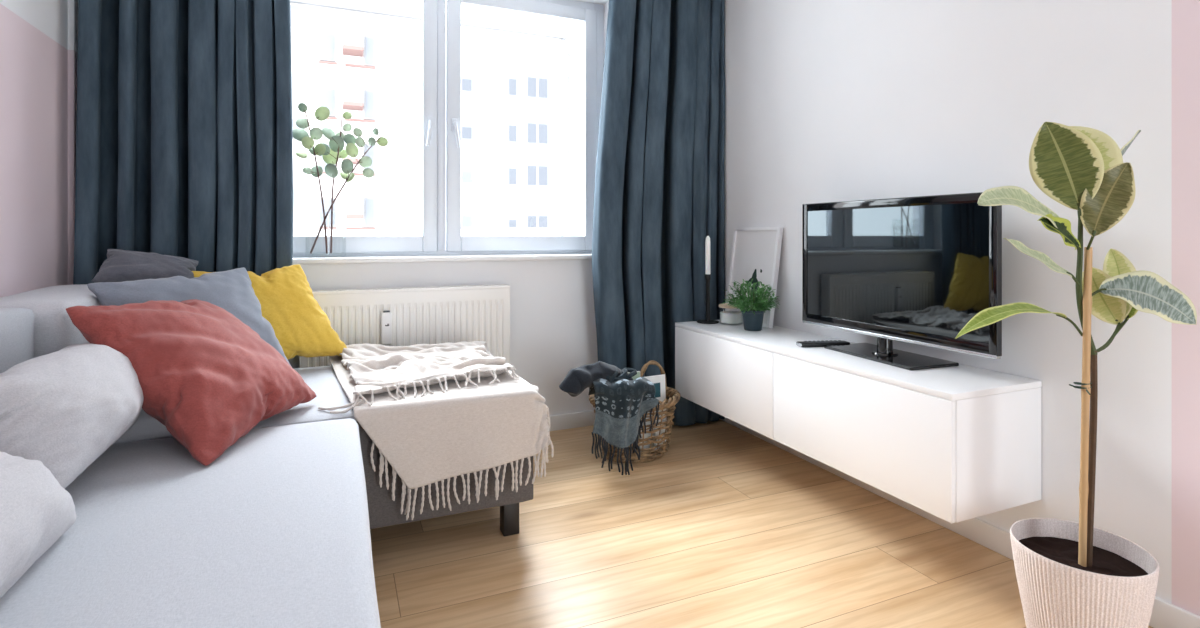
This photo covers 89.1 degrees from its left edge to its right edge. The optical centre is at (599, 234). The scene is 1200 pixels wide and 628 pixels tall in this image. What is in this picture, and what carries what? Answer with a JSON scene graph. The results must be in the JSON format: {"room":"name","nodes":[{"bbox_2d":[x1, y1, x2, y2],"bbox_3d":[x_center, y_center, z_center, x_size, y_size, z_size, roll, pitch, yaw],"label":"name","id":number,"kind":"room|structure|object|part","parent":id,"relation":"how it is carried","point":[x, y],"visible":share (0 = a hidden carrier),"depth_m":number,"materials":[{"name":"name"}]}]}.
{"room":"living room","nodes":[
{"label":"living room","id":0,"kind":"room"},
{"bbox_2d":[0,0,67,296],"bbox_3d":[-1.277,-0.204,0.184,0.200,2.600,5.150,0,0,-23],"label":"wall","id":1,"kind":"structure","parent":0,"point":[33,33],"depth_m":2.19,"materials":[{"name":"pink paint"}]},
{"bbox_2d":[68,0,77,284],"bbox_3d":[-2.168,-0.204,2.531,0.022,2.600,0.135,0,0,-23],"label":"trim","id":2,"kind":"structure","parent":1,"relation":"attached to","point":[72,4],"depth_m":2.47,"materials":[{"name":"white paint"}]},
{"bbox_2d":[289,0,608,415],"bbox_3d":[-0.839,-0.204,3.341,3.505,2.600,0.300,0,0,-23],"label":"wall","id":3,"kind":"structure","parent":0,"point":[553,323],"depth_m":3.38,"materials":[{"name":"white paint"}]},
{"bbox_2d":[299,284,509,367],"bbox_3d":[-0.947,0.563,3.051,0.997,0.598,0.146,0,0,-23],"label":"radiator","id":4,"kind":"object","parent":3,"relation":"attached to","point":[402,316],"visible":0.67,"depth_m":3.03,"materials":[{"name":"white metal"}]},
{"bbox_2d":[312,284,509,294],"bbox_3d":[-0.946,0.272,3.050,0.997,0.016,0.083,0,0,-23],"label":"grille","id":5,"kind":"object","parent":4,"relation":"attached to","point":[495,288],"depth_m":3.05,"materials":[{"name":"white metal"}]},
{"bbox_3d":[-0.491,0.564,3.246,0.005,0.596,0.079,0,0,-23],"label":"panel","id":6,"kind":"part","parent":4,"relation":"part of","materials":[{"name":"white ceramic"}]},
{"bbox_2d":[293,0,603,264],"bbox_3d":[-0.838,-0.622,3.251,2.035,1.525,0.245,0,0,-23],"label":"window","id":7,"kind":"structure","parent":3,"relation":"in","point":[441,240],"depth_m":3.30,"materials":[{"name":"white plastic"}]},
{"bbox_3d":[-1.285,-0.625,3.117,0.878,1.429,0.058,0,0,-23],"label":"sash","id":8,"kind":"part","parent":7,"relation":"part of","materials":[{"name":"white plastic"}]},
{"bbox_3d":[-0.900,-0.548,3.225,0.037,0.161,0.058,0,0,-16],"label":"handle","id":9,"kind":"part","parent":7,"relation":"part of","materials":[{"name":"white plastic"}]},
{"bbox_3d":[-0.801,0.125,3.164,2.035,0.028,0.055,0,0,-23],"label":"sill","id":10,"kind":"part","parent":7,"relation":"part of","materials":[{"name":"white paint"}]},
{"bbox_3d":[-0.775,-0.548,3.279,0.037,0.161,0.058,0,0,-31],"label":"handle","id":11,"kind":"part","parent":7,"relation":"part of","materials":[{"name":"white plastic"}]},
{"bbox_3d":[-0.431,-0.625,3.485,0.877,1.429,0.058,0,0,-23],"label":"sash","id":12,"kind":"part","parent":7,"relation":"part of","materials":[{"name":"white plastic"}]},
{"bbox_3d":[-1.348,-0.004,3.001,0.184,0.229,0.184,0,0,-23],"label":"glass vase","id":13,"kind":"object","parent":7,"relation":"on","visible":0},
{"bbox_2d":[293,103,329,252],"bbox_3d":[-1.404,-0.273,2.961,0.171,0.726,0.076,0,0,-23],"label":"branch","id":14,"kind":"object","parent":13,"relation":"in","point":[322,113],"visible":1,"depth_m":2.96,"materials":[{"name":"green plant"}]},
{"bbox_3d":[-1.387,-0.272,2.972,0.113,0.725,0.032,0,0,-23],"label":"stem","id":15,"kind":"part","parent":14,"relation":"part of","materials":[{"name":"brown plant"}]},
{"bbox_2d":[322,111,351,252],"bbox_3d":[-1.313,-0.265,3.018,0.160,0.709,0.062,0,0,-23],"label":"branch","id":16,"kind":"object","parent":13,"relation":"in","point":[331,157],"visible":0.99,"depth_m":3.02,"materials":[{"name":"green plant"}]},
{"bbox_3d":[-1.309,-0.253,3.026,0.085,0.685,0.016,0,0,-23],"label":"stem","id":17,"kind":"part","parent":16,"relation":"part of","materials":[{"name":"brown plant"}]},
{"bbox_2d":[310,128,387,253],"bbox_3d":[-1.242,-0.225,3.030,0.362,0.634,0.073,0,0,-23],"label":"branch","id":18,"kind":"object","parent":13,"relation":"in","point":[352,150],"visible":1,"depth_m":3.04,"materials":[{"name":"green plant"}]},
{"bbox_2d":[549,410,594,430],"bbox_3d":[-0.784,1.054,3.193,3.085,0.085,0.016,0,0,-23],"label":"baseboard","id":19,"kind":"structure","parent":3,"relation":"attached to","point":[586,418],"depth_m":3.46,"materials":[{"name":"white paint"}]},
{"bbox_2d":[370,419,1152,627],"bbox_3d":[0.181,1.156,0.976,3.505,0.120,5.450,0,0,-23],"label":"floor","id":20,"kind":"structure","parent":0,"point":[730,527],"depth_m":2.09,"materials":[{"name":"brown wood"}]},
{"bbox_2d":[0,284,532,627],"bbox_3d":[-0.766,0.639,1.357,1.644,0.914,2.805,0,0,-23],"label":"sofa","id":21,"kind":"object","parent":20,"relation":"on","point":[273,532],"visible":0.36,"depth_m":1.22,"materials":[{"name":"grey fabric"}]},
{"bbox_3d":[-1.251,0.556,0.712,0.240,0.743,2.004,0,0,-23],"label":"backrest","id":22,"kind":"part","parent":21,"relation":"part of","materials":[{"name":"white fabric"}]},
{"bbox_2d":[0,452,75,598],"bbox_3d":[-0.953,0.469,0.853,0.230,0.227,0.663,0,0,-23],"label":"cushion","id":23,"kind":"object","parent":21,"relation":"on","point":[35,510],"visible":1,"depth_m":0.96,"materials":[{"name":"white fabric"}]},
{"bbox_3d":[-1.776,0.565,2.012,0.304,0.766,0.793,0,0,-23],"label":"corner backrest","id":24,"kind":"part","parent":21,"relation":"part of","materials":[{"name":"white fabric"}]},
{"bbox_2d":[0,343,143,488],"bbox_3d":[-1.233,0.406,1.401,0.281,0.275,0.611,0,0,-23],"label":"cushion","id":25,"kind":"object","parent":21,"relation":"on","point":[63,409],"visible":0.87,"depth_m":1.25,"materials":[{"name":"white fabric"}]},
{"bbox_2d":[92,249,197,282],"bbox_3d":[-1.733,0.132,2.349,0.335,0.158,0.133,0,0,-23],"label":"cushion","id":26,"kind":"object","parent":21,"relation":"on","point":[119,265],"visible":0.74,"depth_m":2.30,"materials":[{"name":"grey fabric"}]},
{"bbox_2d":[87,267,291,366],"bbox_3d":[-1.402,0.334,2.135,0.268,0.410,0.567,0,0,21],"label":"cushion","id":27,"kind":"object","parent":21,"relation":"on","point":[232,291],"visible":0.34,"depth_m":2.17,"materials":[{"name":"grey fabric"}]},
{"bbox_3d":[-0.758,0.748,0.884,0.821,0.381,1.929,0,0,-23],"label":"seat","id":28,"kind":"part","parent":21,"relation":"part of","materials":[{"name":"white fabric"}]},
{"bbox_2d":[66,299,315,465],"bbox_3d":[-1.173,0.374,1.802,0.456,0.375,0.667,0,0,0],"label":"cushion","id":29,"kind":"object","parent":21,"relation":"on","point":[203,373],"visible":0.94,"depth_m":1.64,"materials":[{"name":"fabric"}]},
{"bbox_2d":[113,366,356,443],"bbox_3d":[-1.019,0.583,2.308,1.357,0.036,0.857,0,0,-23],"label":"cushion","id":30,"kind":"object","parent":21,"relation":"on","point":[323,380],"depth_m":1.95,"materials":[{"name":"fabric"}]},
{"bbox_2d":[192,264,346,359],"bbox_3d":[-1.353,0.334,2.537,0.581,0.413,0.180,0,0,-43],"label":"cushion","id":31,"kind":"object","parent":21,"relation":"on","point":[285,296],"visible":0.57,"depth_m":2.54,"materials":[{"name":"yellow fabric"}]},
{"bbox_2d":[318,341,553,519],"bbox_3d":[-0.688,0.702,2.422,0.768,0.434,0.913,0,0,-23],"label":"throw blanket","id":32,"kind":"object","parent":21,"relation":"on","point":[435,413],"visible":1,"depth_m":2.09,"materials":[{"name":"fabric"}]},
{"bbox_3d":[-0.334,1.024,2.252,0.060,0.145,0.060,0,0,-23],"label":"leg","id":33,"kind":"part","parent":21,"relation":"part of","materials":[{"name":"black wood"}]},
{"bbox_2d":[589,360,679,462],"bbox_3d":[0.175,0.875,3.043,0.485,0.438,0.394,0,0,-23],"label":"wicker basket","id":34,"kind":"object","parent":20,"relation":"on","point":[647,454],"visible":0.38,"depth_m":2.95,"materials":[{"name":"wicker"}]},
{"bbox_2d":[559,361,658,474],"bbox_3d":[0.037,0.832,2.827,0.490,0.498,0.304,0,0,-23],"label":"blanket","id":35,"kind":"object","parent":34,"relation":"hanging from","point":[621,401],"visible":1,"depth_m":2.74,"materials":[{"name":"fabric"}]},
{"bbox_2d":[617,371,639,448],"bbox_3d":[0.146,0.886,3.097,0.142,0.371,0.034,0,0,-27],"label":"magazine","id":36,"kind":"object","parent":34,"relation":"in","point":[637,375],"visible":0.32,"depth_m":3.12,"materials":[{"name":"white paper"}]},
{"bbox_2d":[639,374,665,451],"bbox_3d":[0.264,0.891,3.064,0.162,0.361,0.026,0,0,-29],"label":"magazine","id":37,"kind":"object","parent":34,"relation":"in","point":[658,381],"visible":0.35,"depth_m":3.08,"materials":[{"name":"white paper"}]},
{"bbox_2d":[653,383,660,397],"bbox_3d":[0.265,0.783,3.066,0.094,0.072,0.005,0,0,-29],"label":"picture","id":38,"kind":"object","parent":37,"relation":"attached to","point":[657,385],"depth_m":3.08},
{"bbox_3d":[0.274,0.739,3.183,0.159,0.167,0.023,0,0,-6],"label":"handle","id":39,"kind":"part","parent":34,"relation":"part of","materials":[{"name":"wicker"}]},
{"bbox_2d":[654,403,666,449],"bbox_3d":[0.300,0.956,3.023,0.087,0.231,0.013,0,0,-43],"label":"magazine","id":40,"kind":"object","parent":34,"relation":"in","point":[665,418],"visible":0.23,"depth_m":3.02,"materials":[{"name":"white paper"}]},
{"bbox_2d":[955,122,1196,627],"bbox_3d":[1.169,0.401,1.568,0.629,1.389,0.297,0,0,2],"label":"rubber plant","id":41,"kind":"object","parent":20,"relation":"on","point":[1069,574],"visible":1,"depth_m":1.54,"materials":[{"name":"green plant"}]},
{"bbox_3d":[1.233,0.946,1.566,0.300,0.300,0.300,0,0,-23],"label":"pot","id":42,"kind":"part","parent":41,"relation":"part of","materials":[{"name":"beige ceramic"}]},
{"bbox_3d":[1.239,0.117,1.562,0.065,0.383,0.036,0,0,-23],"label":"stem","id":43,"kind":"part","parent":41,"relation":"part of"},
{"bbox_3d":[1.255,0.586,1.562,0.032,0.580,0.017,0,0,0],"label":"stem","id":44,"kind":"part","parent":41,"relation":"part of","materials":[{"name":"brown plant"}]},
{"bbox_2d":[724,0,1199,615],"bbox_3d":[1.758,-0.204,1.493,0.200,2.600,5.150,0,0,-23],"label":"wall","id":45,"kind":"structure","parent":0,"point":[826,101],"depth_m":2.03,"materials":[{"name":"white paint"}]},
{"bbox_2d":[675,320,1041,522],"bbox_3d":[0.920,0.667,2.642,0.422,0.386,1.622,0,0,-23],"label":"tv cabinet","id":46,"kind":"object","parent":45,"relation":"attached to","point":[959,443],"visible":0.81,"depth_m":2.07,"materials":[{"name":"white wood"}]},
{"bbox_2d":[697,274,718,323],"bbox_3d":[0.584,0.343,3.301,0.120,0.261,0.120,0,0,-23],"label":"candle holder","id":47,"kind":"object","parent":46,"relation":"on","point":[707,276],"visible":1,"depth_m":3.29,"materials":[{"name":"black metal"}]},
{"bbox_2d":[705,234,709,273],"bbox_3d":[0.584,0.107,3.301,0.028,0.232,0.028,0,0,-23],"label":"candle","id":48,"kind":"object","parent":47,"relation":"on","point":[707,242],"visible":1,"depth_m":3.29,"materials":[{"name":"white wax"}]},
{"bbox_3d":[0.584,0.339,3.301,0.032,0.253,0.032,0,0,-23],"label":"stem","id":49,"kind":"part","parent":47,"relation":"part of","materials":[{"name":"black metal"}]},
{"bbox_3d":[0.574,0.677,2.935,0.018,0.364,0.806,0,0,-23],"label":"door","id":50,"kind":"part","parent":46,"relation":"part of","materials":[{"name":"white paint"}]},
{"bbox_2d":[719,303,741,323],"bbox_3d":[0.697,0.422,3.246,0.128,0.104,0.128,0,0,-23],"label":"candle jar","id":51,"kind":"object","parent":46,"relation":"on","point":[730,317],"visible":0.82,"depth_m":3.20,"materials":[{"name":"white glass"}]},
{"bbox_3d":[0.697,0.378,3.246,0.128,0.015,0.128,0,0,-23],"label":"lid","id":52,"kind":"part","parent":51,"relation":"part of","materials":[{"name":"brown wood"}]},
{"bbox_2d":[722,279,779,330],"bbox_3d":[0.737,0.346,3.030,0.278,0.256,0.317,0,0,-23],"label":"potted plant","id":53,"kind":"object","parent":46,"relation":"on","point":[753,308],"visible":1,"depth_m":3.00,"materials":[{"name":"green plant"}]},
{"bbox_3d":[0.763,0.423,3.043,0.116,0.100,0.116,0,0,-23],"label":"pot","id":54,"kind":"part","parent":53,"relation":"part of","materials":[{"name":"blue ceramic"}]},
{"bbox_2d":[725,227,782,327],"bbox_3d":[0.820,0.216,3.284,0.093,0.514,0.388,0,0,-23],"label":"picture frame","id":55,"kind":"object","parent":46,"relation":"on","point":[755,252],"visible":0.73,"depth_m":3.26,"materials":[{"name":"white wood"}]},
{"bbox_2d":[796,340,849,346],"bbox_3d":[0.951,0.463,2.603,0.222,0.020,0.048,0,0,-6],"label":"remote control","id":56,"kind":"object","parent":46,"relation":"on","point":[835,342],"visible":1,"depth_m":2.58,"materials":[{"name":"black plastic"}]},
{"bbox_3d":[0.921,0.484,2.642,0.421,0.020,1.622,0,0,-23],"label":"panel","id":57,"kind":"part","parent":46,"relation":"part of","materials":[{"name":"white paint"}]},
{"bbox_3d":[0.895,0.677,2.190,0.018,0.364,0.808,0,0,-23],"label":"door","id":58,"kind":"part","parent":46,"relation":"part of","materials":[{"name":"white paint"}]},
{"bbox_2d":[802,192,1001,370],"bbox_3d":[1.125,0.167,2.359,0.227,0.612,0.885,0,0,-19],"label":"television","id":59,"kind":"object","parent":46,"relation":"on","point":[915,270],"visible":0.94,"depth_m":2.26,"materials":[{"name":"black plastic"}]},
{"bbox_2d":[719,417,1199,627],"bbox_3d":[1.619,1.054,1.542,0.016,0.085,4.950,0,0,-23],"label":"baseboard","id":60,"kind":"structure","parent":45,"relation":"attached to","point":[1165,614],"depth_m":2.16,"materials":[{"name":"white paint"}]},
{"label":"outside","id":61,"kind":"structure","parent":0,"visible":0},
{"bbox_2d":[290,0,581,235],"bbox_3d":[-12.058,-0.829,25.946,26.600,15.850,9.000,0,0,-23],"label":"apartment building","id":62,"kind":"structure","parent":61,"point":[521,86],"depth_m":24.13,"materials":[{"name":"paint"}]},
{"bbox_3d":[-11.180,-8.029,22.331,0.530,0.610,0.035,0,0,-23],"label":"pane","id":63,"kind":"part","parent":62,"relation":"part of","materials":[{"name":"white glass"}]},
{"bbox_3d":[-11.180,-3.879,22.331,0.530,0.610,0.035,0,0,-23],"label":"pane","id":64,"kind":"part","parent":62,"relation":"part of","materials":[{"name":"white glass"}]},
{"bbox_3d":[-11.180,-1.379,22.331,0.530,0.610,0.035,0,0,-23],"label":"pane","id":65,"kind":"part","parent":62,"relation":"part of","materials":[{"name":"white glass"}]},
{"bbox_3d":[-10.170,-2.909,22.767,0.430,0.910,0.035,0,0,-23],"label":"pane","id":66,"kind":"part","parent":62,"relation":"part of","materials":[{"name":"white glass"}]},
{"bbox_3d":[-10.170,-0.849,22.767,0.430,0.910,0.035,0,0,-23],"label":"pane","id":67,"kind":"part","parent":62,"relation":"part of","materials":[{"name":"white glass"}]},
{"bbox_3d":[-10.170,-4.969,22.767,0.430,0.910,0.035,0,0,-23],"label":"pane","id":68,"kind":"part","parent":62,"relation":"part of","materials":[{"name":"white glass"}]},
{"bbox_3d":[-10.170,-7.029,22.767,0.430,0.910,0.035,0,0,-23],"label":"pane","id":69,"kind":"part","parent":62,"relation":"part of","materials":[{"name":"white glass"}]},
{"bbox_3d":[-8.815,-0.864,23.351,0.280,0.980,0.035,0,0,-23],"label":"pane","id":70,"kind":"part","parent":62,"relation":"part of","materials":[{"name":"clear glass"}]},
{"bbox_3d":[-8.815,-2.924,23.351,0.280,0.980,0.035,0,0,-23],"label":"pane","id":71,"kind":"part","parent":62,"relation":"part of","materials":[{"name":"white glass"}]},
{"bbox_3d":[-8.815,-4.984,23.351,0.280,0.980,0.035,0,0,-23],"label":"pane","id":72,"kind":"part","parent":62,"relation":"part of","materials":[{"name":"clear glass"}]},
{"bbox_3d":[-8.815,-7.044,23.351,0.280,0.980,0.035,0,0,-23],"label":"pane","id":73,"kind":"part","parent":62,"relation":"part of","materials":[{"name":"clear glass"}]},
{"bbox_3d":[-13.725,-8.629,25.581,23.250,0.250,8.350,0,0,-23],"label":"cornice","id":74,"kind":"part","parent":62,"relation":"part of","materials":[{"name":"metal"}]},
{"bbox_3d":[-5.418,-6.104,24.815,0.380,0.460,0.035,0,0,-23],"label":"pane","id":75,"kind":"part","parent":62,"relation":"part of","materials":[{"name":"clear glass"}]},
{"bbox_3d":[-5.418,-4.154,24.815,0.380,0.460,0.035,0,0,-23],"label":"pane","id":76,"kind":"part","parent":62,"relation":"part of","materials":[{"name":"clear glass"}]},
{"bbox_3d":[-5.418,-2.354,24.815,0.380,0.460,0.035,0,0,-23],"label":"pane","id":77,"kind":"part","parent":62,"relation":"part of","materials":[{"name":"white glass"}]},
{"bbox_3d":[-5.418,-0.554,24.815,0.380,0.460,0.035,0,0,-23],"label":"pane","id":78,"kind":"part","parent":62,"relation":"part of","materials":[{"name":"white glass"}]},
{"bbox_3d":[-3.659,-6.204,25.573,0.310,0.660,0.035,0,0,-23],"label":"pane","id":79,"kind":"part","parent":62,"relation":"part of","materials":[{"name":"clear glass"}]},
{"bbox_3d":[-3.659,-4.254,25.573,0.310,0.660,0.035,0,0,-23],"label":"pane","id":80,"kind":"part","parent":62,"relation":"part of","materials":[{"name":"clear glass"}]},
{"bbox_3d":[-3.659,-2.454,25.573,0.310,0.660,0.035,0,0,-23],"label":"pane","id":81,"kind":"part","parent":62,"relation":"part of","materials":[{"name":"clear glass"}]},
{"bbox_3d":[-3.659,-0.479,25.573,0.310,0.310,0.035,0,0,-23],"label":"pane","id":82,"kind":"part","parent":62,"relation":"part of","materials":[{"name":"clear glass"}]},
{"bbox_3d":[-2.658,-6.279,26.005,0.870,0.810,0.035,0,0,-23],"label":"pane","id":83,"kind":"part","parent":62,"relation":"part of","materials":[{"name":"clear glass"}]},
{"bbox_3d":[-2.658,-4.329,26.005,0.870,0.810,0.035,0,0,-23],"label":"pane","id":84,"kind":"part","parent":62,"relation":"part of","materials":[{"name":"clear glass"}]},
{"bbox_3d":[-2.658,-2.529,26.005,0.870,0.810,0.035,0,0,-23],"label":"pane","id":85,"kind":"part","parent":62,"relation":"part of","materials":[{"name":"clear glass"}]},
{"bbox_3d":[-2.658,-0.564,26.005,0.870,0.480,0.035,0,0,-23],"label":"pane","id":86,"kind":"part","parent":62,"relation":"part of","materials":[{"name":"clear glass"}]},
{"bbox_3d":[0.181,-1.564,0.976,3.505,0.120,5.450,0,0,-23],"label":"ceiling","id":87,"kind":"structure","parent":0,"visible":0},
{"bbox_3d":[-0.704,-1.489,3.029,3.085,0.030,0.080,0,0,-23],"label":"trim","id":88,"kind":"structure","parent":87,"relation":"attached to","visible":0},
{"bbox_2d":[73,0,292,360],"bbox_3d":[-1.746,-0.199,2.609,0.786,2.550,0.224,0,0,-23],"label":"curtain","id":89,"kind":"object","parent":88,"relation":"hanging from","point":[184,132],"visible":0.57,"depth_m":2.57,"materials":[{"name":"blue fabric"}]},
{"bbox_2d":[592,0,724,425],"bbox_3d":[0.335,-0.197,3.503,0.820,2.555,0.230,0,0,-23],"label":"curtain","id":90,"kind":"object","parent":88,"relation":"hanging from","point":[659,191],"visible":0.87,"depth_m":3.41,"materials":[{"name":"blue fabric"}]}
]}

